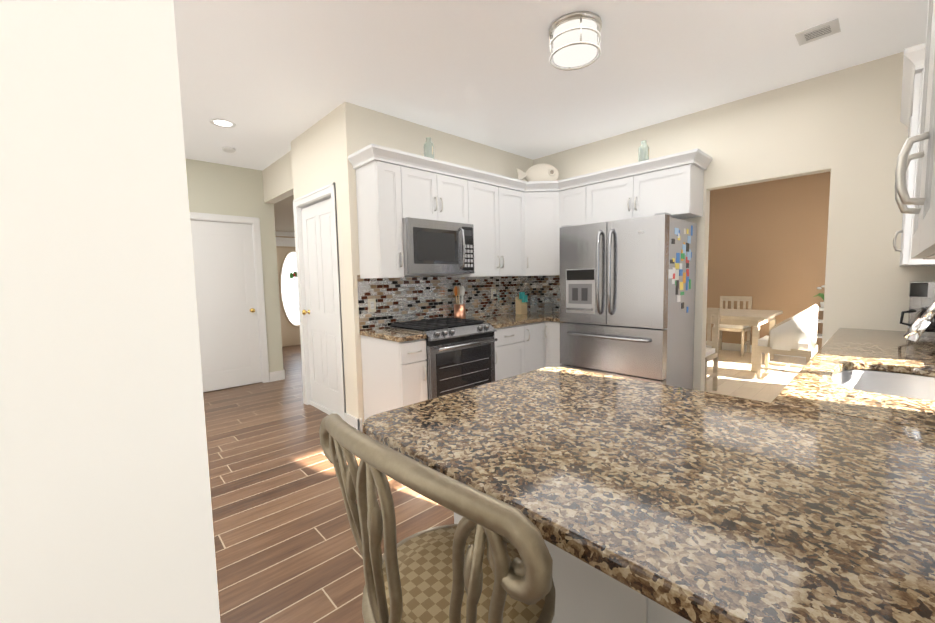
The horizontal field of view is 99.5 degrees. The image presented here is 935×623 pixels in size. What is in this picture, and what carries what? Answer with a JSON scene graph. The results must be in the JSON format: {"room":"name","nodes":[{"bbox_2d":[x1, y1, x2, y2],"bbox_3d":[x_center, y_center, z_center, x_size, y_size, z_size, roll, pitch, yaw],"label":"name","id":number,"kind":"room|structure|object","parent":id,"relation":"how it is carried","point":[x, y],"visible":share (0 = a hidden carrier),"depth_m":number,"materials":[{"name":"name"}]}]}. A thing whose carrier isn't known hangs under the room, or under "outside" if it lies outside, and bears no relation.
{"room":"kitchen","nodes":[
{"label":"kitchen","id":0,"kind":"room"},
{"bbox_2d":[0,0,219,622],"bbox_3d":[-2.035,-0.058,0.258,3.073,2.840,0.124,-5,6,-43],"label":"wall","id":1,"kind":"structure","parent":0,"point":[105,506],"depth_m":1.11,"materials":[{"name":"white paint"}]},
{"bbox_2d":[185,158,282,380],"bbox_3d":[-4.370,-0.304,3.917,4.680,2.840,0.160,-5,6,-43],"label":"wall","id":2,"kind":"structure","parent":0,"point":[217,188],"depth_m":5.16,"materials":[{"name":"beige paint"}]},
{"bbox_2d":[190,220,261,391],"bbox_3d":[-3.105,-0.067,5.010,0.820,2.110,0.107,-5,6,-43],"label":"door","id":3,"kind":"structure","parent":2,"relation":"in","point":[225,288],"depth_m":5.06,"materials":[{"name":"white wood"}]},
{"bbox_2d":[189,212,269,391],"bbox_3d":[-3.133,-0.106,5.037,0.990,2.215,0.116,-5,6,-43],"label":"door frame","id":4,"kind":"structure","parent":2,"relation":"attached to","point":[254,222],"depth_m":5.27,"materials":[{"name":"white wood"}]},
{"bbox_2d":[262,151,293,203],"bbox_3d":[-2.218,-1.635,4.825,0.120,0.420,1.340,-5,6,-43],"label":"wall","id":5,"kind":"structure","parent":0,"point":[277,181],"depth_m":4.86,"materials":[{"name":"beige paint"}]},
{"bbox_2d":[274,195,294,231],"bbox_3d":[-1.803,-1.670,7.271,3.820,0.080,4.340,-5,6,-43],"label":"ceiling","id":6,"kind":"structure","parent":0,"point":[284,215],"depth_m":6.30,"materials":[{"name":"beige paint"}]},
{"bbox_2d":[276,236,300,346],"bbox_3d":[-3.581,-0.586,8.730,4.820,2.600,0.120,-5,6,-43],"label":"wall","id":7,"kind":"structure","parent":0,"point":[285,247],"depth_m":8.34,"materials":[{"name":"beige paint"}]},
{"bbox_2d":[275,231,294,246],"bbox_3d":[-3.240,-0.519,8.930,3.820,2.420,0.060,-5,6,-43],"label":"door frame","id":8,"kind":"structure","parent":7,"relation":"attached to","point":[283,241],"depth_m":8.31,"materials":[{"name":"white wood"}]},
{"bbox_2d":[276,248,300,346],"bbox_3d":[-3.679,-0.310,8.496,0.920,2.070,0.107,-5,6,-43],"label":"front door","id":9,"kind":"structure","parent":7,"relation":"in","point":[288,295],"depth_m":8.40,"materials":[{"name":"beige"}]},
{"bbox_2d":[203,345,805,622],"bbox_3d":[-0.703,1.011,4.720,11.180,0.060,10.040,-5,6,-43],"label":"floor","id":10,"kind":"structure","parent":0,"point":[286,549],"depth_m":2.40,"materials":[{"name":"brown wood"}]},
{"bbox_2d":[361,335,427,419],"bbox_3d":[-0.614,0.651,3.358,0.245,0.872,0.667,-5,6,-43],"label":"base cabinet","id":11,"kind":"object","parent":10,"relation":"on","point":[394,374],"depth_m":3.18,"materials":[{"name":"white wood"}]},
{"bbox_2d":[359,328,426,341],"bbox_3d":[-0.637,0.194,3.322,0.258,0.040,0.636,-5,6,-43],"label":"countertop","id":12,"kind":"structure","parent":11,"relation":"on","point":[382,333],"depth_m":3.20,"materials":[{"name":"stone"}]},
{"bbox_2d":[291,102,532,423],"bbox_3d":[-0.451,-0.453,4.770,2.660,2.840,1.260,-5,6,-43],"label":"wall block","id":13,"kind":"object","parent":10,"relation":"on","point":[324,148],"visible":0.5,"depth_m":3.57,"materials":[{"name":"beige paint"}]},
{"bbox_2d":[293,182,345,420],"bbox_3d":[-1.463,-0.062,4.003,0.116,2.225,1.000,-5,6,-43],"label":"door frame","id":14,"kind":"structure","parent":13,"relation":"attached to","point":[317,196],"depth_m":4.14,"materials":[{"name":"white wood"}]},
{"bbox_2d":[301,198,340,414],"bbox_3d":[-1.481,-0.035,3.987,0.107,2.075,0.830,-5,6,-43],"label":"pantry door","id":15,"kind":"structure","parent":14,"relation":"attached to","point":[318,249],"depth_m":4.01,"materials":[{"name":"white wood"}]},
{"bbox_2d":[402,217,473,275],"bbox_3d":[-0.338,-0.575,3.675,0.758,0.477,0.481,-5,6,-43],"label":"microwave","id":16,"kind":"object","parent":13,"relation":"attached to","point":[436,248],"visible":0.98,"depth_m":3.50,"materials":[{"name":"grey metal"}]},
{"bbox_2d":[348,144,711,278],"bbox_3d":[0.617,-0.840,3.502,2.534,1.030,2.014,-5,6,-43],"label":"upper cabinet","id":17,"kind":"object","parent":13,"relation":"attached to","point":[518,224],"visible":0.96,"depth_m":3.73,"materials":[{"name":"white wood"}]},
{"bbox_2d":[424,137,433,158],"bbox_3d":[-0.342,-1.441,3.538,0.093,0.210,0.100,-5,6,-43],"label":"decorative bottle","id":18,"kind":"object","parent":17,"relation":"on","point":[429,148],"visible":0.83,"depth_m":3.50,"materials":[{"name":"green glass"}]},
{"bbox_2d":[516,164,558,180],"bbox_3d":[0.798,-1.565,4.540,0.361,0.250,0.361,-5,6,-43],"label":"fish","id":19,"kind":"object","parent":17,"relation":"on","point":[542,172],"visible":0.75,"depth_m":4.50},
{"bbox_2d":[638,141,648,161],"bbox_3d":[1.666,-1.498,3.738,0.093,0.210,0.100,-5,6,-43],"label":"decorative bottle","id":20,"kind":"object","parent":17,"relation":"on","point":[643,152],"visible":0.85,"depth_m":3.71,"materials":[{"name":"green glass"}]},
{"bbox_2d":[319,413,554,622],"bbox_3d":[-0.022,0.747,0.909,0.445,1.053,0.707,-5,6,-43],"label":"bar stool","id":21,"kind":"object","parent":10,"relation":"on","point":[487,558],"visible":1,"depth_m":0.72,"materials":[{"name":"grey metal"}]},
{"bbox_2d":[385,317,497,399],"bbox_3d":[-0.219,0.561,3.664,0.770,0.926,0.736,-5,6,-43],"label":"range","id":22,"kind":"object","parent":10,"relation":"on","point":[460,352],"visible":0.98,"depth_m":3.41,"materials":[{"name":"grey metal"}]},
{"bbox_2d":[494,321,548,380],"bbox_3d":[0.568,0.538,4.464,1.479,0.872,0.660,-5,6,-43],"label":"base cabinet","id":23,"kind":"object","parent":10,"relation":"on","point":[519,349],"depth_m":4.01,"materials":[{"name":"white wood"}]},
{"bbox_2d":[469,311,559,328],"bbox_3d":[0.556,0.080,4.429,1.472,0.040,0.644,-5,6,-43],"label":"countertop","id":24,"kind":"structure","parent":23,"relation":"on","point":[505,320],"depth_m":4.23,"materials":[{"name":"stone"}]},
{"bbox_2d":[453,286,465,318],"bbox_3d":[-0.080,-0.084,4.101,0.136,0.364,0.126,-5,6,-43],"label":"utensil crock","id":25,"kind":"object","parent":24,"relation":"on","point":[459,307],"visible":0.85,"depth_m":4.06,"materials":[{"name":"orange metal"}]},
{"bbox_2d":[515,292,527,313],"bbox_3d":[0.654,-0.102,4.767,0.110,0.263,0.107,-5,6,-43],"label":"knife block","id":26,"kind":"object","parent":24,"relation":"on","point":[521,300],"visible":1,"depth_m":4.74,"materials":[{"name":"beige wood"}]},
{"bbox_2d":[530,295,537,312],"bbox_3d":[0.823,-0.096,4.918,0.090,0.220,0.090,-5,6,-43],"label":"jar","id":27,"kind":"object","parent":24,"relation":"on","point":[533,304],"visible":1,"depth_m":4.88,"materials":[{"name":"clear glass"}]},
{"bbox_2d":[544,296,551,312],"bbox_3d":[0.992,-0.085,4.870,0.100,0.200,0.100,-5,6,-43],"label":"jar","id":28,"kind":"object","parent":24,"relation":"on","point":[547,304],"visible":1,"depth_m":4.83,"materials":[{"name":"clear glass"}]},
{"bbox_2d":[545,321,560,366],"bbox_3d":[1.171,0.529,4.422,0.656,0.872,0.286,-5,6,-43],"label":"base cabinet","id":29,"kind":"object","parent":10,"relation":"on","point":[552,329],"depth_m":4.25,"materials":[{"name":"white wood"}]},
{"bbox_2d":[545,315,561,322],"bbox_3d":[1.165,0.073,4.367,0.666,0.040,0.246,-5,6,-43],"label":"countertop","id":30,"kind":"structure","parent":29,"relation":"on","point":[552,318],"depth_m":4.23,"materials":[{"name":"stone"}]},
{"bbox_2d":[454,512,657,622],"bbox_3d":[0.433,0.782,1.455,0.652,0.872,0.750,-5,6,-43],"label":"base cabinet","id":31,"kind":"object","parent":10,"relation":"on","point":[585,592],"depth_m":1.10,"materials":[{"name":"white wood"}]},
{"bbox_2d":[362,367,761,562],"bbox_3d":[0.317,0.338,1.285,1.068,0.040,0.840,-5,6,-43],"label":"countertop","id":32,"kind":"structure","parent":31,"relation":"on","point":[583,455],"depth_m":1.04,"materials":[{"name":"stone"}]},
{"bbox_2d":[560,212,696,388],"bbox_3d":[1.516,0.079,3.833,0.850,1.848,0.992,-5,6,-43],"label":"fridge","id":33,"kind":"object","parent":10,"relation":"on","point":[627,298],"visible":0.92,"depth_m":3.50,"materials":[{"name":"grey metal"}]},
{"bbox_2d":[658,604,691,622],"bbox_3d":[0.941,0.815,0.914,0.652,0.872,0.736,-5,6,-43],"label":"base cabinet","id":34,"kind":"object","parent":10,"relation":"on","point":[665,615],"depth_m":0.93,"materials":[{"name":"white wood"}]},
{"bbox_2d":[722,404,934,622],"bbox_3d":[0.830,0.371,0.739,1.068,0.040,0.300,-5,6,-43],"label":"countertop","id":35,"kind":"structure","parent":34,"relation":"on","point":[806,494],"depth_m":0.65,"materials":[{"name":"stone"}]},
{"bbox_2d":[704,308,719,391],"bbox_3d":[2.573,0.443,4.574,0.440,0.960,0.460,-5,6,-43],"label":"dining chair","id":36,"kind":"object","parent":10,"relation":"on","point":[712,353],"visible":0.38,"depth_m":4.54,"materials":[{"name":"brown wood"}]},
{"bbox_2d":[712,296,751,355],"bbox_3d":[4.489,0.230,6.730,0.440,0.960,0.460,-5,6,-43],"label":"dining chair","id":37,"kind":"object","parent":10,"relation":"on","point":[736,328],"depth_m":6.71,"materials":[{"name":"brown wood"}]},
{"bbox_2d":[706,309,782,372],"bbox_3d":[3.991,0.386,6.134,1.300,0.765,1.200,-5,6,-43],"label":"dining table","id":38,"kind":"object","parent":10,"relation":"on","point":[755,319],"visible":0.44,"depth_m":5.53,"materials":[{"name":"brown wood"}]},
{"bbox_2d":[756,304,817,378],"bbox_3d":[4.077,0.376,5.041,0.569,0.958,0.550,-5,6,-43],"label":"dining chair","id":39,"kind":"object","parent":10,"relation":"on","point":[795,335],"visible":0.96,"depth_m":4.81,"materials":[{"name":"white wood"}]},
{"bbox_2d":[817,307,823,337],"bbox_3d":[5.435,0.361,5.799,0.395,0.810,0.600,-5,6,-43],"label":"console","id":40,"kind":"object","parent":10,"relation":"on","point":[819,321],"depth_m":5.83,"materials":[{"name":"white"}]},
{"bbox_2d":[813,285,824,307],"bbox_3d":[5.315,-0.220,5.837,0.243,0.344,0.328,-5,6,-43],"label":"orchid plant","id":41,"kind":"object","parent":40,"relation":"on","point":[822,297],"visible":0.48,"depth_m":5.88,"materials":[{"name":"green plant"}]},
{"bbox_2d":[173,0,928,170],"bbox_3d":[0.263,-1.833,3.393,11.180,0.100,7.040,-5,6,-43],"label":"ceiling","id":42,"kind":"structure","parent":0,"point":[271,79],"depth_m":2.75,"materials":[{"name":"white paint"}]},
{"bbox_2d":[210,118,235,127],"bbox_3d":[-2.273,-1.750,3.682,0.210,0.006,0.210,-5,6,-43],"label":"recessed light","id":43,"kind":"object","parent":42,"relation":"in","point":[224,123],"visible":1,"depth_m":3.68,"materials":[{"name":"white"}]},
{"bbox_2d":[222,147,235,152],"bbox_3d":[-2.639,-1.784,4.379,0.130,0.034,0.130,-5,6,-43],"label":"smoke detector","id":44,"kind":"object","parent":42,"relation":"attached to","point":[229,149],"visible":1,"depth_m":4.34,"materials":[{"name":"white plastic"}]},
{"bbox_2d":[549,11,601,70],"bbox_3d":[0.650,-1.624,2.397,0.310,0.172,0.310,-5,6,-43],"label":"flush ceiling light","id":45,"kind":"object","parent":42,"relation":"attached to","point":[573,36],"visible":1,"depth_m":2.31,"materials":[{"name":"white glass"}]},
{"bbox_2d":[795,18,840,45],"bbox_3d":[2.193,-1.743,2.479,0.180,0.011,0.200,-5,6,-43],"label":"ceiling vent","id":46,"kind":"object","parent":42,"relation":"in","point":[821,31],"visible":0.98,"depth_m":2.47,"materials":[{"name":"white metal"}]},
{"bbox_2d":[533,52,934,390],"bbox_3d":[2.164,-0.432,3.835,0.120,2.840,3.680,-5,6,-43],"label":"wall","id":47,"kind":"structure","parent":0,"point":[847,128],"depth_m":3.04,"materials":[{"name":"beige paint"}]},
{"bbox_2d":[706,172,830,350],"bbox_3d":[5.052,-0.706,6.501,0.120,2.840,4.920,-5,6,-43],"label":"wall","id":48,"kind":"structure","parent":0,"point":[767,248],"depth_m":6.48,"materials":[{"name":"brown paint"}]},
{"bbox_2d":[706,341,817,357],"bbox_3d":[5.031,0.649,6.564,0.014,0.130,4.680,-5,6,-43],"label":"baseboard","id":49,"kind":"structure","parent":48,"relation":"attached to","point":[725,346],"depth_m":6.92,"materials":[{"name":"white wood"}]},
{"bbox_2d":[833,370,934,400],"bbox_3d":[1.723,0.398,1.585,0.668,0.184,0.398,-5,6,-43],"label":"sink","id":50,"kind":"object","parent":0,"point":[888,383],"depth_m":1.82,"materials":[{"name":"white ceramic"}]},
{"bbox_2d":[586,328,934,622],"bbox_3d":[1.754,0.283,1.599,3.601,0.040,0.661,-5,6,-43],"label":"countertop","id":51,"kind":"structure","parent":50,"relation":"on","point":[686,556],"depth_m":0.79,"materials":[{"name":"stone"}]},
{"bbox_2d":[900,281,934,336],"bbox_3d":[3.043,-0.021,2.603,0.250,0.350,0.267,-5,6,-43],"label":"coffee maker","id":52,"kind":"object","parent":51,"relation":"on","point":[922,297],"visible":0.71,"depth_m":2.58,"materials":[{"name":"silver metal"}]},
{"bbox_2d":[902,302,934,341],"bbox_3d":[1.814,0.097,1.457,0.240,0.348,0.289,-5,6,-43],"label":"faucet","id":53,"kind":"object","parent":51,"relation":"on","point":[916,330],"visible":1,"depth_m":1.52,"materials":[{"name":"silver metal"}]},
{"bbox_3d":[0.783,-0.105,0.116,7.000,2.840,0.120,-5,6,-43],"label":"wall","id":54,"kind":"structure","parent":0,"visible":0},
{"bbox_2d":[355,275,534,334],"bbox_3d":[-0.046,-0.140,4.299,2.515,0.525,0.008,-5,6,-43],"label":"backsplash","id":55,"kind":"structure","parent":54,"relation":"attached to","point":[408,298],"depth_m":3.99,"materials":[{"name":"tile"}]},
{"bbox_2d":[368,299,375,311],"bbox_3d":[-0.852,-0.054,3.536,0.075,0.118,0.009,-5,6,-43],"label":"electrical outlet plate","id":56,"kind":"object","parent":55,"relation":"attached to","point":[371,305],"depth_m":3.53,"materials":[{"name":"beige plastic"}]},
{"bbox_2d":[491,289,496,298],"bbox_3d":[0.316,-0.205,4.605,0.075,0.118,0.035,-5,6,-43],"label":"electrical outlet plate","id":57,"kind":"object","parent":55,"relation":"attached to","point":[493,291],"depth_m":4.60,"materials":[{"name":"beige plastic"}]},
{"bbox_2d":[535,275,559,312],"bbox_3d":[1.190,-0.207,4.808,0.008,0.525,0.890,-5,6,-43],"label":"backsplash","id":58,"kind":"structure","parent":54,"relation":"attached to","point":[544,285],"depth_m":4.98,"materials":[{"name":"tile"}]},
{"bbox_2d":[897,48,934,266],"bbox_3d":[2.732,-0.779,2.227,1.190,1.025,0.352,-5,6,-43],"label":"upper cabinet","id":59,"kind":"object","parent":54,"relation":"attached to","point":[912,67],"depth_m":1.98,"materials":[{"name":"white wood"}]},
{"bbox_2d":[901,0,934,263],"bbox_3d":[0.985,-0.612,0.598,0.980,1.025,0.352,-5,6,-43],"label":"upper cabinet","id":60,"kind":"object","parent":54,"relation":"attached to","point":[915,184],"depth_m":0.97,"materials":[{"name":"white wood"}]}
]}

